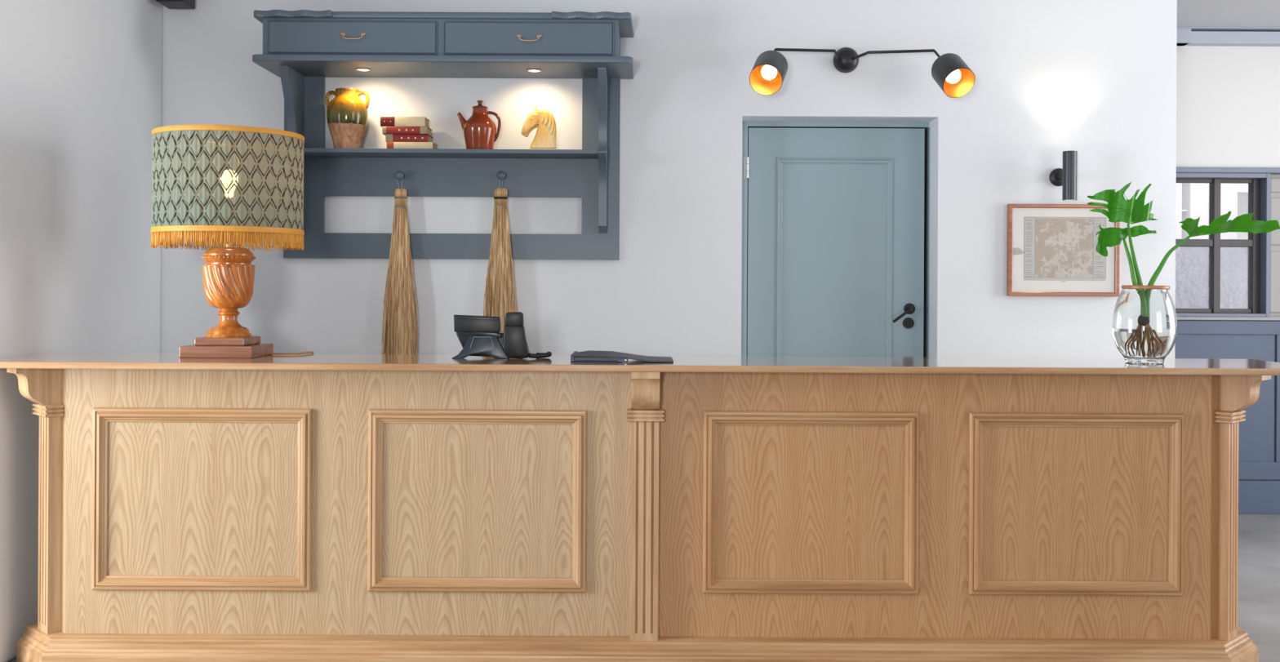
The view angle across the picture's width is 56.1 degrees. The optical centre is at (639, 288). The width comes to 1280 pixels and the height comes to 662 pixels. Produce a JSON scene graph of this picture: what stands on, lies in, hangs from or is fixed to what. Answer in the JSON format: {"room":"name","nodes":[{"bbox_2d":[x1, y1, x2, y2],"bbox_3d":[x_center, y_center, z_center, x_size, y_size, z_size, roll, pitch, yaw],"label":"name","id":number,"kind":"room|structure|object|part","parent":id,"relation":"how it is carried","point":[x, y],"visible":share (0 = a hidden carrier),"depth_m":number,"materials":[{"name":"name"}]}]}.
{"room":"hotel lobby","nodes":[
{"label":"hotel lobby","id":0,"kind":"room"},
{"bbox_2d":[0,0,162,661],"bbox_3d":[-2.244,-0.132,4.675,0.200,2.830,1.450,0,0,0],"label":"wall","id":1,"kind":"structure","parent":0,"point":[81,80],"depth_m":4.47,"materials":[{"name":"white paint"}]},
{"bbox_2d":[8,513,1279,661],"bbox_3d":[0.993,1.351,2.400,12.000,0.100,9.800,0,0,0],"label":"floor","id":2,"kind":"structure","parent":0,"point":[1259,535],"depth_m":5.36,"materials":[{"name":"concrete"}]},
{"bbox_2d":[6,368,1271,661],"bbox_3d":[-0.006,0.781,4.112,4.227,1.028,0.516,0,0,0],"label":"reception desk","id":3,"kind":"object","parent":2,"relation":"on","point":[184,515],"depth_m":4.00,"materials":[{"name":"brown wood"}]},
{"bbox_3d":[-1.796,0.698,3.989,0.046,0.604,0.022,0,0,0],"label":"panel moulding","id":4,"kind":"part","parent":3,"relation":"part of","materials":[{"name":"brown wood"}]},
{"bbox_3d":[-1.457,0.980,3.989,0.726,0.046,0.022,0,0,0],"label":"panel moulding","id":5,"kind":"part","parent":3,"relation":"part of","materials":[{"name":"brown wood"}]},
{"bbox_3d":[-1.454,0.421,3.989,0.726,0.046,0.022,0,0,0],"label":"panel moulding","id":6,"kind":"part","parent":3,"relation":"part of","materials":[{"name":"brown wood"}]},
{"bbox_3d":[-1.116,0.702,3.989,0.046,0.604,0.022,0,0,0],"label":"panel moulding","id":7,"kind":"part","parent":3,"relation":"part of","materials":[{"name":"brown wood"}]},
{"bbox_3d":[-0.880,0.703,3.989,0.046,0.604,0.022,0,0,0],"label":"panel moulding","id":8,"kind":"part","parent":3,"relation":"part of","materials":[{"name":"brown wood"}]},
{"bbox_3d":[-0.542,0.985,3.989,0.725,0.046,0.022,0,0,0],"label":"panel moulding","id":9,"kind":"part","parent":3,"relation":"part of","materials":[{"name":"brown wood"}]},
{"bbox_3d":[-0.539,0.426,3.989,0.725,0.046,0.022,0,0,0],"label":"panel moulding","id":10,"kind":"part","parent":3,"relation":"part of","materials":[{"name":"brown wood"}]},
{"bbox_3d":[-0.201,0.707,3.989,0.046,0.604,0.022,0,0,0],"label":"panel moulding","id":11,"kind":"part","parent":3,"relation":"part of","materials":[{"name":"brown wood"}]},
{"bbox_3d":[-0.008,1.226,4.143,4.227,0.137,0.455,0,0,0],"label":"moulding","id":12,"kind":"part","parent":3,"relation":"part of","materials":[{"name":"brown wood"}]},
{"bbox_2d":[0,352,1279,375],"bbox_3d":[0.045,0.256,4.122,4.378,0.022,0.557,0,0,0],"label":"countertop","id":13,"kind":"structure","parent":3,"relation":"on","point":[167,361],"depth_m":3.88,"materials":[{"name":"brown wood"}]},
{"bbox_2d":[150,124,313,358],"bbox_3d":[-1.444,-0.122,4.220,0.510,0.839,0.510,0,0,13],"label":"table lamp","id":14,"kind":"object","parent":13,"relation":"on","point":[220,185],"visible":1,"depth_m":4.04,"materials":[{"name":"green fabric"}]},
{"bbox_3d":[-1.443,-0.367,4.220,0.504,0.329,0.504,0,0,0],"label":"lamp shade","id":15,"kind":"part","parent":14,"relation":"part of","materials":[{"name":"green fabric"}]},
{"bbox_3d":[-1.444,-0.200,4.220,0.510,0.019,0.510,0,0,0],"label":"trim","id":16,"kind":"part","parent":14,"relation":"part of","materials":[{"name":"gold fabric"}]},
{"bbox_3d":[-1.442,-0.533,4.220,0.508,0.018,0.508,0,0,0],"label":"trim","id":17,"kind":"part","parent":14,"relation":"part of","materials":[{"name":"gold fabric"}]},
{"bbox_3d":[-1.444,-0.114,4.220,0.181,0.061,0.181,0,0,0],"label":"urn lid","id":18,"kind":"part","parent":14,"relation":"part of","materials":[{"name":"brown wood"}]},
{"bbox_3d":[-1.446,0.118,4.220,0.158,0.102,0.158,0,0,0],"label":"stem","id":19,"kind":"part","parent":14,"relation":"part of","materials":[{"name":"brown wood"}]},
{"bbox_3d":[-1.253,0.264,4.333,0.185,0.069,0.077,0,0,-36],"label":"power cord","id":20,"kind":"part","parent":14,"relation":"part of","materials":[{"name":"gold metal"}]},
{"bbox_2d":[452,311,551,359],"bbox_3d":[-0.479,0.161,4.176,0.343,0.161,0.123,0,0,0],"label":"desk phone","id":21,"kind":"object","parent":13,"relation":"on","point":[477,335],"visible":1,"depth_m":4.13,"materials":[{"name":"black plastic"}]},
{"bbox_3d":[-0.344,0.230,4.180,0.065,0.022,0.107,0,0,12],"label":"coiled cord","id":22,"kind":"part","parent":21,"relation":"part of","materials":[{"name":"black plastic"}]},
{"bbox_2d":[570,350,673,362],"bbox_3d":[-0.060,0.231,4.098,0.342,0.026,0.243,0,0,0],"label":"leather folder","id":23,"kind":"object","parent":13,"relation":"on","point":[589,356],"visible":1,"depth_m":3.99,"materials":[{"name":"black leather"}]},
{"bbox_2d":[1111,284,1177,364],"bbox_3d":[1.718,0.121,4.090,0.206,0.266,0.206,0,0,0],"label":"glass vase","id":24,"kind":"object","parent":13,"relation":"on","point":[1144,330],"visible":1,"depth_m":4.02,"materials":[{"name":"clear glass"}]},
{"bbox_2d":[1087,182,1279,285],"bbox_3d":[1.837,-0.064,4.046,0.646,0.585,0.115,0,0,8],"label":"philodendron cutting","id":25,"kind":"object","parent":24,"relation":"in","point":[1132,211],"visible":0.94,"depth_m":4.07,"materials":[{"name":"green plant"}]},
{"bbox_3d":[1.686,-0.035,4.087,0.080,0.271,0.032,0,0,17],"label":"stem","id":26,"kind":"part","parent":25,"relation":"part of","materials":[{"name":"green plant"}]},
{"bbox_3d":[1.688,-0.060,4.087,0.083,0.320,0.022,0,0,-16],"label":"stem","id":27,"kind":"part","parent":25,"relation":"part of","materials":[{"name":"green plant"}]},
{"bbox_3d":[1.792,-0.040,4.088,0.159,0.279,0.023,0,0,0],"label":"stem","id":28,"kind":"part","parent":25,"relation":"part of","materials":[{"name":"green plant"}]},
{"bbox_3d":[0.233,0.710,3.989,0.046,0.604,0.022,0,0,0],"label":"panel moulding","id":29,"kind":"part","parent":3,"relation":"part of","materials":[{"name":"brown wood"}]},
{"bbox_3d":[0.567,0.991,3.989,0.716,0.046,0.022,0,0,0],"label":"panel moulding","id":30,"kind":"part","parent":3,"relation":"part of","materials":[{"name":"brown wood"}]},
{"bbox_3d":[0.570,0.432,3.989,0.716,0.046,0.022,0,0,0],"label":"panel moulding","id":31,"kind":"part","parent":3,"relation":"part of","materials":[{"name":"brown wood"}]},
{"bbox_3d":[0.903,0.713,3.989,0.046,0.604,0.022,0,0,0],"label":"panel moulding","id":32,"kind":"part","parent":3,"relation":"part of","materials":[{"name":"brown wood"}]},
{"bbox_3d":[1.117,0.714,3.989,0.046,0.604,0.022,0,0,0],"label":"panel moulding","id":33,"kind":"part","parent":3,"relation":"part of","materials":[{"name":"brown wood"}]},
{"bbox_3d":[1.448,0.996,3.989,0.712,0.046,0.022,0,0,0],"label":"panel moulding","id":34,"kind":"part","parent":3,"relation":"part of","materials":[{"name":"brown wood"}]},
{"bbox_3d":[1.452,0.437,3.989,0.712,0.046,0.022,0,0,0],"label":"panel moulding","id":35,"kind":"part","parent":3,"relation":"part of","materials":[{"name":"brown wood"}]},
{"bbox_3d":[1.783,0.718,3.989,0.046,0.604,0.022,0,0,0],"label":"panel moulding","id":36,"kind":"part","parent":3,"relation":"part of","materials":[{"name":"brown wood"}]},
{"bbox_2d":[160,0,1177,358],"bbox_3d":[-1.271,-0.127,5.550,7.357,2.830,0.300,0,0,0],"label":"wall","id":37,"kind":"structure","parent":0,"point":[1096,79],"depth_m":5.40,"materials":[{"name":"white paint"}]},
{"bbox_2d":[155,0,195,8],"bbox_3d":[-2.039,-1.364,5.295,0.119,0.240,0.207,0,0,0],"label":"wall speaker","id":38,"kind":"object","parent":37,"relation":"attached to","point":[170,4],"visible":1,"depth_m":5.27,"materials":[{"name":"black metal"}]},
{"bbox_2d":[252,9,633,260],"bbox_3d":[-0.831,-0.646,5.199,1.600,1.026,0.399,0,0,0],"label":"wall shelf","id":39,"kind":"object","parent":37,"relation":"attached to","point":[304,48],"visible":0.96,"depth_m":5.31,"materials":[{"name":"blue wood"}]},
{"bbox_2d":[324,88,369,148],"bbox_3d":[-1.284,-0.738,5.270,0.176,0.268,0.176,0,0,28],"label":"jar","id":40,"kind":"object","parent":39,"relation":"on","point":[347,114],"visible":0.91,"depth_m":5.21,"materials":[{"name":"ceramic"}]},
{"bbox_3d":[-1.354,-0.829,5.270,0.053,0.080,0.016,0,0,0],"label":"handle","id":41,"kind":"part","parent":40,"relation":"part of","materials":[{"name":"brown ceramic"}]},
{"bbox_3d":[-1.213,-0.828,5.270,0.053,0.080,0.016,0,0,0],"label":"handle","id":42,"kind":"part","parent":40,"relation":"part of","materials":[{"name":"yellow ceramic"}]},
{"bbox_3d":[-1.204,-1.052,5.033,0.710,0.142,0.008,0,0,0],"label":"drawer","id":43,"kind":"part","parent":39,"relation":"part of","materials":[{"name":"blue wood"}]},
{"bbox_3d":[-1.201,-1.056,5.021,0.105,0.031,0.022,0,0,0],"label":"handle","id":44,"kind":"part","parent":39,"relation":"part of","materials":[{"name":"gold metal"}]},
{"bbox_2d":[355,67,370,71],"bbox_3d":[-1.196,-0.946,5.190,0.066,0.005,0.066,0,0,17],"label":"spotlight","id":45,"kind":"object","parent":39,"relation":"attached to","point":[357,68],"depth_m":5.18,"materials":[{"name":"beige"}]},
{"bbox_2d":[381,178,417,354],"bbox_3d":[-1.066,-0.017,5.326,0.167,0.998,0.108,0,0,0],"label":"broom","id":46,"kind":"object","parent":39,"relation":"hanging from","point":[399,329],"visible":0.96,"depth_m":5.30,"materials":[{"name":"beige wicker"}]},
{"bbox_2d":[386,142,437,148],"bbox_3d":[-1.003,-0.621,5.296,0.200,0.037,0.131,0,0,0],"label":"book","id":47,"kind":"object","parent":39,"relation":"on","point":[389,144],"visible":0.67,"depth_m":5.23,"materials":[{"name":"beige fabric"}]},
{"bbox_2d":[385,133,433,142],"bbox_3d":[-1.016,-0.657,5.301,0.185,0.035,0.132,0,0,0],"label":"book","id":48,"kind":"object","parent":47,"relation":"on","point":[388,137],"visible":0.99,"depth_m":5.24,"materials":[{"name":"red paper"}]},
{"bbox_2d":[382,126,431,136],"bbox_3d":[-1.024,-0.691,5.290,0.196,0.032,0.124,0,0,0],"label":"book","id":49,"kind":"object","parent":48,"relation":"on","point":[385,130],"visible":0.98,"depth_m":5.23,"materials":[{"name":"red paper"}]},
{"bbox_2d":[380,116,430,127],"bbox_3d":[-1.035,-0.728,5.295,0.194,0.043,0.125,0,0,0],"label":"book","id":50,"kind":"object","parent":49,"relation":"on","point":[384,121],"visible":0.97,"depth_m":5.23,"materials":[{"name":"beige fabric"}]},
{"bbox_2d":[457,100,501,149],"bbox_3d":[-0.703,-0.713,5.262,0.152,0.223,0.146,0,0,42],"label":"ceramic jug","id":51,"kind":"object","parent":39,"relation":"on","point":[479,130],"visible":0.92,"depth_m":5.21,"materials":[{"name":"orange ceramic"}]},
{"bbox_3d":[-0.772,-0.733,5.260,0.061,0.079,0.040,0,0,0],"label":"spout","id":52,"kind":"part","parent":51,"relation":"part of","materials":[{"name":"orange ceramic"}]},
{"bbox_3d":[-0.701,-0.806,5.260,0.069,0.036,0.069,0,0,0],"label":"lid","id":53,"kind":"part","parent":51,"relation":"part of","materials":[{"name":"orange ceramic"}]},
{"bbox_3d":[-0.641,-0.709,5.260,0.065,0.135,0.013,0,0,0],"label":"handle","id":54,"kind":"part","parent":51,"relation":"part of","materials":[{"name":"orange ceramic"}]},
{"bbox_2d":[483,179,516,333],"bbox_3d":[-0.620,-0.028,5.323,0.173,0.975,0.106,0,0,0],"label":"broom","id":55,"kind":"object","parent":39,"relation":"hanging from","point":[500,298],"visible":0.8,"depth_m":5.30,"materials":[{"name":"beige wicker"}]},
{"bbox_3d":[-0.466,-1.048,5.033,0.713,0.142,0.008,0,0,0],"label":"drawer","id":56,"kind":"part","parent":39,"relation":"part of","materials":[{"name":"blue wood"}]},
{"bbox_3d":[-0.464,-1.048,5.021,0.105,0.031,0.022,0,0,0],"label":"handle","id":57,"kind":"part","parent":39,"relation":"part of","materials":[{"name":"gold metal"}]},
{"bbox_2d":[526,68,542,72],"bbox_3d":[-0.457,-0.942,5.190,0.066,0.005,0.066,0,0,-6],"label":"spotlight","id":58,"kind":"object","parent":39,"relation":"attached to","point":[528,70],"depth_m":5.18,"materials":[{"name":"beige"}]},
{"bbox_2d":[521,105,556,149],"bbox_3d":[-0.442,-0.699,5.250,0.152,0.199,0.064,0,0,0],"label":"figurine","id":59,"kind":"object","parent":39,"relation":"on","point":[545,137],"visible":1,"depth_m":5.23,"materials":[{"name":"beige wood"}]},
{"bbox_2d":[741,121,929,357],"bbox_3d":[0.895,0.263,5.583,0.881,2.074,0.123,0,0,0],"label":"door","id":60,"kind":"structure","parent":37,"relation":"in","point":[836,215],"depth_m":5.58,"materials":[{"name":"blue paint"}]},
{"bbox_3d":[0.901,0.226,5.596,0.501,1.628,0.018,0,0,0],"label":"panel","id":61,"kind":"part","parent":60,"relation":"part of","materials":[{"name":"grey paint"}]},
{"bbox_3d":[0.901,0.226,5.582,0.541,1.668,0.027,0,0,0],"label":"panel moulding","id":62,"kind":"part","parent":60,"relation":"part of","materials":[{"name":"grey paint"}]},
{"bbox_3d":[1.219,0.113,5.548,0.113,0.090,0.053,0,0,0],"label":"handle","id":63,"kind":"part","parent":60,"relation":"part of","materials":[{"name":"black metal"}]},
{"bbox_3d":[1.245,0.160,5.568,0.051,0.051,0.014,0,0,0],"label":"keyhole plate","id":64,"kind":"part","parent":60,"relation":"part of","materials":[{"name":"black metal"}]},
{"bbox_2d":[749,47,975,97],"bbox_3d":[0.934,-0.946,5.194,0.950,0.274,0.412,0,0,0],"label":"wall light","id":65,"kind":"object","parent":37,"relation":"attached to","point":[952,74],"visible":1,"depth_m":5.10,"materials":[{"name":"black metal"}]},
{"bbox_3d":[0.547,-0.916,5.093,0.141,0.202,0.209,0,0,17],"label":"lamp shade","id":66,"kind":"part","parent":65,"relation":"part of","materials":[{"name":"black metal"}]},
{"bbox_3d":[0.548,-0.920,5.102,0.068,0.069,0.078,0,0,0],"label":"light bulb","id":67,"kind":"part","parent":65,"relation":"part of","materials":[{"name":"white glass"}]},
{"bbox_3d":[0.756,-1.029,5.234,0.340,0.027,0.102,0,0,-26],"label":"arm","id":68,"kind":"part","parent":65,"relation":"part of","materials":[{"name":"black metal"}]},
{"bbox_3d":[1.097,-1.028,5.248,0.364,0.024,0.071,0,0,25],"label":"arm","id":69,"kind":"part","parent":65,"relation":"part of","materials":[{"name":"black metal"}]},
{"bbox_3d":[1.326,-0.905,5.096,0.068,0.072,0.077,0,0,0],"label":"light bulb","id":70,"kind":"part","parent":65,"relation":"part of","materials":[{"name":"white glass"}]},
{"bbox_3d":[1.326,-0.904,5.094,0.141,0.196,0.198,0,0,-14],"label":"lamp shade","id":71,"kind":"part","parent":65,"relation":"part of","materials":[{"name":"black metal"}]},
{"bbox_2d":[1006,204,1119,296],"bbox_3d":[1.897,-0.172,5.383,0.495,0.411,0.031,0,0,0],"label":"framed map","id":72,"kind":"object","parent":37,"relation":"attached to","point":[1051,248],"visible":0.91,"depth_m":5.38,"materials":[{"name":"beige paper"}]},
{"bbox_2d":[1048,151,1077,200],"bbox_3d":[1.880,-0.495,5.320,0.080,0.214,0.160,0,0,0],"label":"wall light","id":73,"kind":"object","parent":37,"relation":"attached to","point":[1066,177],"visible":1,"depth_m":5.25,"materials":[{"name":"black metal"}]},
{"bbox_3d":[1.879,-0.495,5.335,0.020,0.025,0.092,0,0,-8],"label":"arm","id":74,"kind":"part","parent":73,"relation":"part of","materials":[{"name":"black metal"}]},
{"bbox_2d":[1176,45,1279,317],"bbox_3d":[3.504,-0.101,7.195,3.393,2.830,0.250,0,0,0],"label":"wall","id":75,"kind":"structure","parent":0,"point":[1228,98],"depth_m":7.07,"materials":[{"name":"white paint"}]},
{"bbox_2d":[1174,320,1279,514],"bbox_3d":[3.555,0.750,7.039,3.505,1.130,0.062,0,0,0],"label":"panelling","id":76,"kind":"object","parent":75,"relation":"attached to","point":[1259,435],"visible":0.23,"depth_m":7.03,"materials":[{"name":"blue paint"}]},
{"bbox_2d":[1175,167,1279,316],"bbox_3d":[3.505,-0.273,7.112,3.393,0.876,0.155,0,0,0],"label":"window","id":77,"kind":"structure","parent":75,"relation":"in","point":[1223,274],"depth_m":7.15,"materials":[{"name":"glass"}]},
{"bbox_3d":[3.245,-0.066,7.153,0.312,0.374,0.006,0,0,0],"label":"pane","id":78,"kind":"part","parent":77,"relation":"part of","materials":[{"name":"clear glass"}]},
{"bbox_3d":[3.248,-0.462,7.153,0.312,0.343,0.006,0,0,0],"label":"pane","id":79,"kind":"part","parent":77,"relation":"part of","materials":[{"name":"white"}]},
{"bbox_3d":[3.535,-0.064,7.153,0.200,0.374,0.006,0,0,0],"label":"pane","id":80,"kind":"part","parent":77,"relation":"part of","materials":[{"name":"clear glass"}]},
{"bbox_3d":[3.538,-0.460,7.153,0.200,0.343,0.006,0,0,0],"label":"pane","id":81,"kind":"part","parent":77,"relation":"part of","materials":[{"name":"white"}]},
{"bbox_2d":[1270,173,1279,316],"bbox_3d":[3.912,-0.255,7.114,0.420,0.845,0.052,0,0,0],"label":"window shutter","id":82,"kind":"object","parent":77,"relation":"attached to","point":[1275,178],"visible":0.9,"depth_m":7.09,"materials":[{"name":"wood"}]},
{"bbox_2d":[1176,26,1279,46],"bbox_3d":[3.512,-1.471,7.015,3.393,0.089,0.110,0,0,0],"label":"trim","id":83,"kind":"structure","parent":75,"relation":"attached to","point":[1186,36],"depth_m":6.99,"materials":[{"name":"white paint"}]},
{"bbox_2d":[1176,316,1279,320],"bbox_3d":[3.503,0.176,7.065,3.393,0.016,0.110,0,0,0],"label":"trim","id":84,"kind":"structure","parent":75,"relation":"attached to","point":[1178,317],"depth_m":7.01,"materials":[{"name":"white wood"}]},
{"bbox_2d":[1177,0,1279,27],"bbox_3d":[1.009,-1.579,3.400,12.000,0.100,7.800,0,0,0],"label":"ceiling","id":85,"kind":"structure","parent":0,"point":[1190,13],"depth_m":6.62,"materials":[{"name":"paint"}]}
]}

